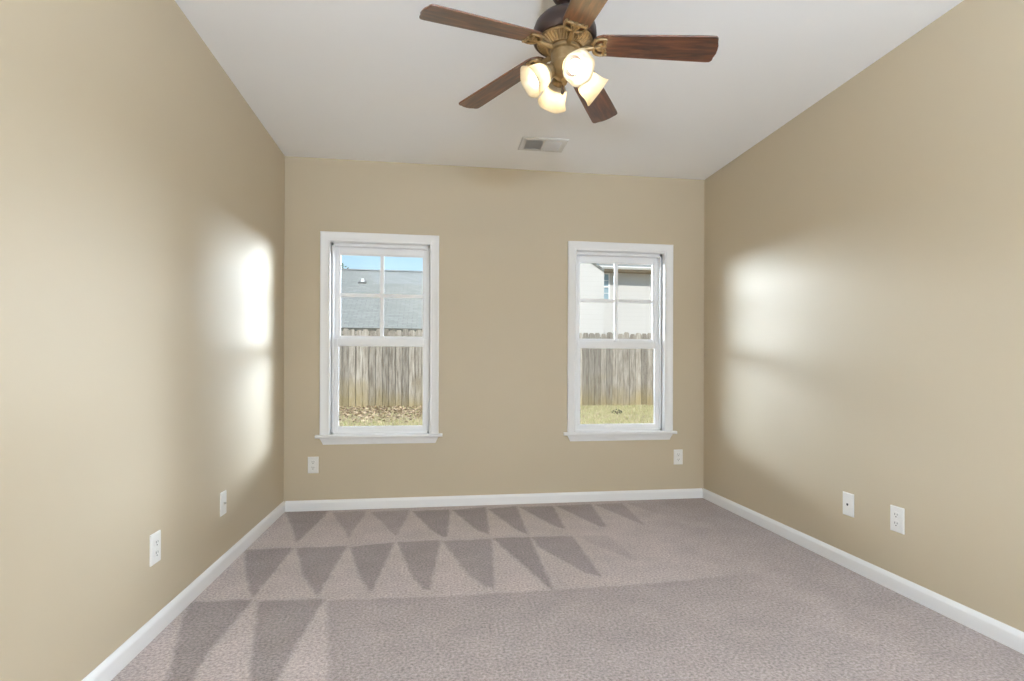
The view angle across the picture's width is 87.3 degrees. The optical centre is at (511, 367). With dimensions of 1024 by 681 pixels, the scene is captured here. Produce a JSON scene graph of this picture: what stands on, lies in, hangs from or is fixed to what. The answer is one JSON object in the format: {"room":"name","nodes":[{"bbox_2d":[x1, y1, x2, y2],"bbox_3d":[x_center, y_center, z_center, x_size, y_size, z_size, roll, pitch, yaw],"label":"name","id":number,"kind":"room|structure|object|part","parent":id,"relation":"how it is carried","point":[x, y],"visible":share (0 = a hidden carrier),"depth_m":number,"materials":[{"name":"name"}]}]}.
{"room":"empty bedroom","nodes":[
{"label":"empty bedroom","id":0,"kind":"room"},
{"bbox_2d":[0,0,284,680],"bbox_3d":[-1.249,-0.256,0.980,0.140,2.805,5.497,0,0,-8],"label":"wall","id":1,"kind":"structure","parent":0,"point":[142,195],"depth_m":1.77,"materials":[{"name":"beige paint"}]},
{"bbox_2d":[150,530,160,566],"bbox_3d":[-1.325,0.673,1.999,0.009,0.114,0.072,0,0,-8],"label":"electrical outlet","id":2,"kind":"object","parent":1,"relation":"attached to","point":[155,538],"visible":1,"depth_m":1.99,"materials":[{"name":"white plastic"}]},
{"bbox_2d":[154,549,158,557],"bbox_3d":[-1.323,0.693,1.999,0.004,0.029,0.035,0,0,-8],"label":"receptacle","id":3,"kind":"object","parent":2,"relation":"attached to","point":[156,551],"depth_m":1.99,"materials":[{"name":"white plastic"}]},
{"bbox_2d":[154,538,158,546],"bbox_3d":[-1.323,0.653,1.999,0.004,0.029,0.035,0,0,-8],"label":"receptacle","id":4,"kind":"object","parent":2,"relation":"attached to","point":[156,540],"depth_m":1.99,"materials":[{"name":"white plastic"}]},
{"bbox_2d":[81,501,284,680],"bbox_3d":[-1.178,0.961,0.990,0.014,0.072,5.497,0,0,-8],"label":"baseboard","id":5,"kind":"structure","parent":1,"relation":"attached to","point":[122,656],"depth_m":2.12,"materials":[{"name":"white paint"}]},
{"bbox_2d":[220,490,226,516],"bbox_3d":[-1.415,0.669,2.643,0.016,0.114,0.072,0,0,-8],"label":"outlet","id":6,"kind":"object","parent":1,"relation":"attached to","point":[223,495],"visible":1,"depth_m":2.63,"materials":[{"name":"white plastic"}]},
{"bbox_2d":[283,156,703,501],"bbox_3d":[-0.055,-0.250,4.001,3.370,2.805,0.140,0,0,-8],"label":"wall","id":7,"kind":"structure","parent":0,"point":[504,235],"depth_m":3.92,"materials":[{"name":"beige paint"}]},
{"bbox_2d":[308,457,318,472],"bbox_3d":[-1.382,0.680,3.733,0.072,0.114,0.009,0,0,-8],"label":"electrical outlet","id":8,"kind":"object","parent":7,"relation":"attached to","point":[313,462],"visible":1,"depth_m":3.73,"materials":[{"name":"white plastic"}]},
{"bbox_2d":[315,231,442,444],"bbox_3d":[-0.942,-0.200,3.875,0.875,1.484,0.214,0,0,-8],"label":"window","id":9,"kind":"structure","parent":7,"relation":"in","point":[333,245],"depth_m":3.84,"materials":[{"name":"white paint"}]},
{"bbox_3d":[-0.944,-0.201,3.892,0.687,1.350,0.100,0,0,-8],"label":"frame","id":10,"kind":"part","parent":9,"relation":"part of","materials":[{"name":"white plastic"}]},
{"bbox_3d":[-0.942,0.130,3.872,0.675,0.663,0.032,0,0,-8],"label":"sash","id":11,"kind":"part","parent":9,"relation":"part of","materials":[{"name":"white plastic"}]},
{"bbox_3d":[-0.946,-0.515,3.913,0.675,0.688,0.032,0,0,-8],"label":"sash","id":12,"kind":"part","parent":9,"relation":"part of","materials":[{"name":"white plastic"}]},
{"bbox_2d":[285,488,702,511],"bbox_3d":[-0.048,0.966,3.924,3.063,0.072,0.014,0,0,-8],"label":"baseboard","id":13,"kind":"structure","parent":7,"relation":"attached to","point":[533,498],"depth_m":3.90,"materials":[{"name":"white paint"}]},
{"bbox_2d":[563,241,676,440],"bbox_3d":[0.810,-0.191,4.129,0.879,1.488,0.214,0,0,-8],"label":"window","id":14,"kind":"structure","parent":7,"relation":"in","point":[659,256],"depth_m":4.10,"materials":[{"name":"white paint"}]},
{"bbox_3d":[0.805,-0.508,4.167,0.679,0.686,0.032,0,0,-8],"label":"sash","id":15,"kind":"part","parent":14,"relation":"part of","materials":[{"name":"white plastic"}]},
{"bbox_3d":[0.809,0.139,4.125,0.679,0.668,0.032,0,0,-8],"label":"sash","id":16,"kind":"part","parent":14,"relation":"part of","materials":[{"name":"white plastic"}]},
{"bbox_3d":[0.807,-0.192,4.146,0.691,1.354,0.100,0,0,-8],"label":"frame","id":17,"kind":"part","parent":14,"relation":"part of","materials":[{"name":"white plastic"}]},
{"bbox_2d":[674,449,682,464],"bbox_3d":[1.275,0.690,4.118,0.072,0.114,0.009,0,0,-8],"label":"electrical outlet","id":18,"kind":"object","parent":7,"relation":"attached to","point":[678,454],"visible":1,"depth_m":4.12,"materials":[{"name":"white plastic"}]},
{"bbox_2d":[111,498,1023,680],"bbox_3d":[0.466,1.077,0.369,3.370,0.150,7.197,0,0,-8],"label":"floor","id":19,"kind":"structure","parent":0,"point":[689,589],"depth_m":2.24,"materials":[{"name":"carpet"}]},
{"bbox_2d":[175,0,963,179],"bbox_3d":[0.354,-1.553,1.212,3.090,0.200,5.497,0,0,-8],"label":"ceiling","id":20,"kind":"structure","parent":0,"point":[365,80],"depth_m":2.67,"materials":[{"name":"white paint"}]},
{"bbox_2d":[518,136,568,152],"bbox_3d":[0.200,-1.446,3.502,0.300,0.011,0.205,0,0,-8],"label":"ceiling vent","id":21,"kind":"object","parent":20,"relation":"in","point":[527,143],"visible":1,"depth_m":3.49,"materials":[{"name":"white metal"}]},
{"bbox_2d":[419,0,718,122],"bbox_3d":[0.201,-1.220,1.958,1.056,0.466,1.027,0,0,-8],"label":"ceiling fan","id":22,"kind":"object","parent":20,"relation":"hanging from","point":[565,34],"visible":1,"depth_m":1.94,"materials":[{"name":"brown wood"}]},
{"bbox_3d":[-0.094,-1.169,1.841,0.447,0.062,0.118,0,0,-28],"label":"fan blade","id":23,"kind":"part","parent":22,"relation":"part of","materials":[{"name":"brown wood"}]},
{"bbox_3d":[-0.041,-1.169,2.223,0.447,0.062,0.118,0,0,44],"label":"fan blade","id":24,"kind":"part","parent":22,"relation":"part of","materials":[{"name":"brown wood"}]},
{"bbox_3d":[0.108,-1.068,1.970,0.072,0.062,0.049,0,0,-16],"label":"light bulb","id":25,"kind":"part","parent":22,"relation":"part of","materials":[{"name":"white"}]},
{"bbox_3d":[0.091,-1.050,1.966,0.124,0.121,0.112,0,0,-16],"label":"lamp shade","id":26,"kind":"part","parent":22,"relation":"part of","materials":[{"name":"white glass"}]},
{"bbox_3d":[0.142,-1.097,1.980,0.054,0.067,0.052,0,0,-16],"label":"lamp arm","id":27,"kind":"part","parent":22,"relation":"part of","materials":[{"name":"gold metal"}]},
{"bbox_3d":[0.165,-1.049,2.099,0.112,0.121,0.124,0,0,-16],"label":"lamp shade","id":28,"kind":"part","parent":22,"relation":"part of","materials":[{"name":"white glass"}]},
{"bbox_3d":[0.180,-1.097,2.049,0.052,0.067,0.054,0,0,-16],"label":"lamp arm","id":29,"kind":"part","parent":22,"relation":"part of","materials":[{"name":"gold metal"}]},
{"bbox_3d":[0.196,-1.195,1.995,0.208,0.030,0.208,0,0,-8],"label":"fluted plate","id":30,"kind":"part","parent":22,"relation":"part of","materials":[{"name":"gold metal"}]},
{"bbox_3d":[0.220,-1.068,1.909,0.049,0.062,0.072,0,0,-16],"label":"light bulb","id":31,"kind":"part","parent":22,"relation":"part of","materials":[{"name":"white glass"}]},
{"bbox_3d":[0.225,-1.049,1.891,0.112,0.121,0.124,0,0,-16],"label":"lamp shade","id":32,"kind":"part","parent":22,"relation":"part of","materials":[{"name":"white glass"}]},
{"bbox_3d":[0.253,-1.168,1.672,0.118,0.062,0.447,0,0,-10],"label":"fan blade","id":33,"kind":"part","parent":22,"relation":"part of","materials":[{"name":"brown wood"}]},
{"bbox_3d":[0.299,-1.049,2.025,0.124,0.121,0.112,0,0,-16],"label":"lamp shade","id":34,"kind":"part","parent":22,"relation":"part of","materials":[{"name":"white glass"}]},
{"bbox_3d":[0.338,-1.167,2.291,0.118,0.062,0.447,0,0,26],"label":"fan blade","id":35,"kind":"part","parent":22,"relation":"part of","materials":[{"name":"brown wood"}]},
{"bbox_3d":[0.514,-1.160,1.952,0.447,0.062,0.118,1,0,8],"label":"fan blade","id":36,"kind":"part","parent":22,"relation":"part of","materials":[{"name":"brown wood"}]},
{"bbox_2d":[703,0,1023,631],"bbox_3d":[1.948,-0.245,1.443,0.140,2.805,5.497,0,0,-8],"label":"wall","id":37,"kind":"structure","parent":0,"point":[864,257],"depth_m":2.45,"materials":[{"name":"beige paint"}]},
{"bbox_2d":[843,491,853,517],"bbox_3d":[1.688,0.689,2.698,0.008,0.114,0.072,0,0,-8],"label":"outlet","id":38,"kind":"object","parent":37,"relation":"attached to","point":[848,498],"visible":1,"depth_m":2.69,"materials":[{"name":"white plastic"}]},
{"bbox_2d":[702,488,1023,653],"bbox_3d":[1.867,0.972,1.431,0.014,0.072,5.497,0,0,-8],"label":"baseboard","id":39,"kind":"structure","parent":37,"relation":"attached to","point":[1009,636],"depth_m":2.43,"materials":[{"name":"white paint"}]},
{"bbox_2d":[890,505,904,534],"bbox_3d":[1.728,0.684,2.413,0.009,0.114,0.072,0,0,-8],"label":"electrical outlet","id":40,"kind":"object","parent":37,"relation":"attached to","point":[897,514],"visible":1,"depth_m":2.40,"materials":[{"name":"white plastic"}]},
{"bbox_2d":[893,520,899,526],"bbox_3d":[1.726,0.704,2.412,0.004,0.029,0.035,0,0,-8],"label":"receptacle","id":41,"kind":"object","parent":40,"relation":"attached to","point":[896,523],"depth_m":2.41,"materials":[{"name":"white plastic"}]},
{"bbox_2d":[893,512,899,518],"bbox_3d":[1.726,0.665,2.412,0.004,0.029,0.035,0,0,-8],"label":"receptacle","id":42,"kind":"object","parent":40,"relation":"attached to","point":[896,515],"depth_m":2.41,"materials":[{"name":"white plastic"}]},
{"label":"outside","id":43,"kind":"structure","parent":0,"visible":0},
{"bbox_2d":[339,404,653,425],"bbox_3d":[-2.154,1.056,14.844,120.000,0.210,150.000,0,0,-8],"label":"ground","id":44,"kind":"structure","parent":43,"point":[584,414],"depth_m":10.12,"materials":[{"name":"green plant"}]},
{"bbox_2d":[339,405,422,423],"bbox_3d":[-2.285,0.921,10.866,5.888,0.065,3.810,0,0,-8],"label":"leaf litter","id":45,"kind":"object","parent":44,"relation":"on","point":[400,408],"visible":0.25,"depth_m":10.98,"materials":[{"name":"brown plant"}]},
{"bbox_2d":[341,268,422,334],"bbox_3d":[-5.810,-1.649,23.409,6.000,5.185,11.200,0,0,-8],"label":"house roof","id":46,"kind":"object","parent":44,"relation":"on","point":[357,313],"visible":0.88,"depth_m":20.11,"materials":[{"name":"grey"}]},
{"bbox_2d":[339,328,653,406],"bbox_3d":[-0.031,0.054,10.931,9.863,1.905,4.685,0,0,-8],"label":"fence","id":47,"kind":"object","parent":44,"relation":"on","point":[383,376],"visible":0.2,"depth_m":12.80,"materials":[{"name":"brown wood"}]},
{"bbox_3d":[-3.986,0.025,12.573,2.456,1.865,0.039,0,0,-8],"label":"board panel","id":48,"kind":"part","parent":47,"relation":"part of","materials":[{"name":"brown wood"}]},
{"bbox_3d":[-1.570,0.034,12.923,2.457,1.869,0.038,0,0,-8],"label":"board panel","id":49,"kind":"part","parent":47,"relation":"part of","materials":[{"name":"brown wood"}]},
{"bbox_3d":[0.843,0.048,13.272,2.453,1.866,0.040,0,0,-8],"label":"board panel","id":50,"kind":"part","parent":47,"relation":"part of","materials":[{"name":"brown wood"}]},
{"bbox_3d":[3.261,0.050,13.623,2.461,1.867,0.039,0,0,-8],"label":"board panel","id":51,"kind":"part","parent":47,"relation":"part of","materials":[{"name":"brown wood"}]},
{"bbox_2d":[579,263,650,337],"bbox_3d":[3.528,-2.696,27.475,10.200,7.350,9.430,0,0,-8],"label":"house","id":52,"kind":"structure","parent":44,"relation":"on","point":[596,280],"depth_m":25.41,"materials":[{"name":"grey"}]},
{"bbox_3d":[4.202,-3.790,25.358,0.720,1.200,0.010,0,0,-8],"label":"pane","id":53,"kind":"part","parent":52,"relation":"part of","materials":[{"name":"blue"}]}
]}

